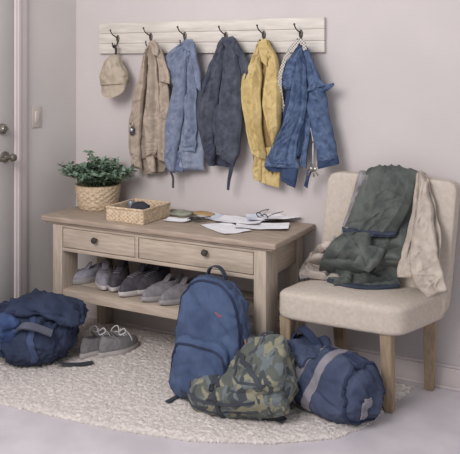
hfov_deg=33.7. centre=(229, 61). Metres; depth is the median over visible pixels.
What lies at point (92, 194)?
potted plant
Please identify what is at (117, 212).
wicker basket
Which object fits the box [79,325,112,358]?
sneaker
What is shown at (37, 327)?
duffel bag
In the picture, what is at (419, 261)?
jacket
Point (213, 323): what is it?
backpack
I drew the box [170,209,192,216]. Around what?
folded cloth
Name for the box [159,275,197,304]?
sneaker
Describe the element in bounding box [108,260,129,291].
sneaker
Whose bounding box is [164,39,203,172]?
jacket
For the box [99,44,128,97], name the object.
baseball cap
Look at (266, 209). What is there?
eyeglasses
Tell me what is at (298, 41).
lanyard
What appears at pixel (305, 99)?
denim jacket
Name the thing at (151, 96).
jacket
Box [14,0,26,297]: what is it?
trim
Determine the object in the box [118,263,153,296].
sneaker
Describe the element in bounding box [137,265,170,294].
sneaker
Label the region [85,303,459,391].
baseboard
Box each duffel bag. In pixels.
[0,288,93,366]
[287,326,385,424]
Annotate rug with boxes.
[0,318,415,444]
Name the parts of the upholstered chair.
leg, leg, seat, leg, backrest, leg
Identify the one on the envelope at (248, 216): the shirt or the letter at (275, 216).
the letter at (275, 216)
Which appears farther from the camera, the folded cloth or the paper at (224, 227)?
the folded cloth
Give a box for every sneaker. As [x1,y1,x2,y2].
[73,262,100,284]
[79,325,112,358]
[95,260,112,289]
[98,325,138,357]
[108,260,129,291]
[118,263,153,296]
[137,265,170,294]
[141,273,183,301]
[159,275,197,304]
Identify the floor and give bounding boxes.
[0,317,459,453]
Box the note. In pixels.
[164,217,190,221]
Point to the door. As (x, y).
(7, 156)
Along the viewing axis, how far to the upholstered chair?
3.34 m
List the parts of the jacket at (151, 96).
panel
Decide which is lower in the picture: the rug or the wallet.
the rug
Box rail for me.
[99,17,325,53]
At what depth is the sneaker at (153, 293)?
3.78 m
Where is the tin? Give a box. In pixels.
[127,200,134,207]
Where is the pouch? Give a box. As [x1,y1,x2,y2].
[131,201,149,209]
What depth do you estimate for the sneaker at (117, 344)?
3.86 m
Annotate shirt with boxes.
[298,170,367,279]
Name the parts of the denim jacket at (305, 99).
panel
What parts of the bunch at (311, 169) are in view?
cord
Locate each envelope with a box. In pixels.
[196,212,222,219]
[245,214,290,220]
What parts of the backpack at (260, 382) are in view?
grab handle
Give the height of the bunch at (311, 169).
0.296 m
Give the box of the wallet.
[193,211,214,215]
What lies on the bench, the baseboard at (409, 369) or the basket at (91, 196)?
the basket at (91, 196)
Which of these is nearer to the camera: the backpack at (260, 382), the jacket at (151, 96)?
the backpack at (260, 382)
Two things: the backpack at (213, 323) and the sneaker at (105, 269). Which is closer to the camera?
the backpack at (213, 323)
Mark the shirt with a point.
(309, 268)
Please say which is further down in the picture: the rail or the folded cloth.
the folded cloth
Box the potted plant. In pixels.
[58,150,137,210]
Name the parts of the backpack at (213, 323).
grab handle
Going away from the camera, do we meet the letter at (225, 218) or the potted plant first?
the letter at (225, 218)
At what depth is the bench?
3.71 m
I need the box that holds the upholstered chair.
[279,171,459,412]
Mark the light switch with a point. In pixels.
(35, 111)
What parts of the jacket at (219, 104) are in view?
panel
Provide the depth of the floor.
3.02 m
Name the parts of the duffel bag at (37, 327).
carry handle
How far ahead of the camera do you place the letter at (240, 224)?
3.71 m
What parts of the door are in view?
handle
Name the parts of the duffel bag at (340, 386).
carry handle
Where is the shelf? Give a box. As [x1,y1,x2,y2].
[63,272,280,333]
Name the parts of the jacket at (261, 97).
panel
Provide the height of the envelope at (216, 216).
0.010 m
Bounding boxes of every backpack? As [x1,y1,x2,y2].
[165,331,298,422]
[168,265,251,397]
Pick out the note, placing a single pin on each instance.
(174, 219)
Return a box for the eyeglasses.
[256,209,282,219]
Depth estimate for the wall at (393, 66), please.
3.75 m
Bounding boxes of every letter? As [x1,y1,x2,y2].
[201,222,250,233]
[215,215,264,223]
[235,220,288,228]
[260,214,298,218]
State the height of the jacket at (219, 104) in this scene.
0.798 m
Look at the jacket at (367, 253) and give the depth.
3.42 m
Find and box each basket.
[75,180,120,210]
[106,198,170,224]
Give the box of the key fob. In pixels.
[129,123,133,134]
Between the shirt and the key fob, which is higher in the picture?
the key fob
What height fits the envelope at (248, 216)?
0.018 m
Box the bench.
[41,206,314,336]
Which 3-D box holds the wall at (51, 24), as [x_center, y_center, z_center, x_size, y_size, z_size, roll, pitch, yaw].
[-1.523,0.150,3.505,0.120,2.700,2.360,0,0,28]
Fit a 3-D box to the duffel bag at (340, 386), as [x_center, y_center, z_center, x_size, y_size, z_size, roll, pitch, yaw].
[0.418,1.328,3.273,0.305,0.324,0.534,0,0,-39]
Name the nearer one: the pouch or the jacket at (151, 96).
the pouch
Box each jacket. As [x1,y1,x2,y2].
[128,40,173,187]
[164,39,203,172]
[196,36,249,189]
[241,38,283,187]
[264,45,338,187]
[319,164,417,289]
[397,170,447,298]
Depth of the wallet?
3.98 m
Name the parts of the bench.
leg, knob, drawer, leg, drawer, knob, leg, panel, leg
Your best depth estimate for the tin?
3.98 m
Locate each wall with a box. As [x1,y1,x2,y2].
[27,0,75,293]
[76,0,459,365]
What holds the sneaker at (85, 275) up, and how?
on the bench
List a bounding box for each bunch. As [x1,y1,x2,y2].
[304,128,318,187]
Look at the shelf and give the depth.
3.78 m
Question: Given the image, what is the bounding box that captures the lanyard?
[278,39,306,111]
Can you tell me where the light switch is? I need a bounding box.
[31,106,40,127]
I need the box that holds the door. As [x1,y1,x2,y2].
[0,0,16,302]
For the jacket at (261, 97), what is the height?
0.754 m
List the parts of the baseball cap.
crown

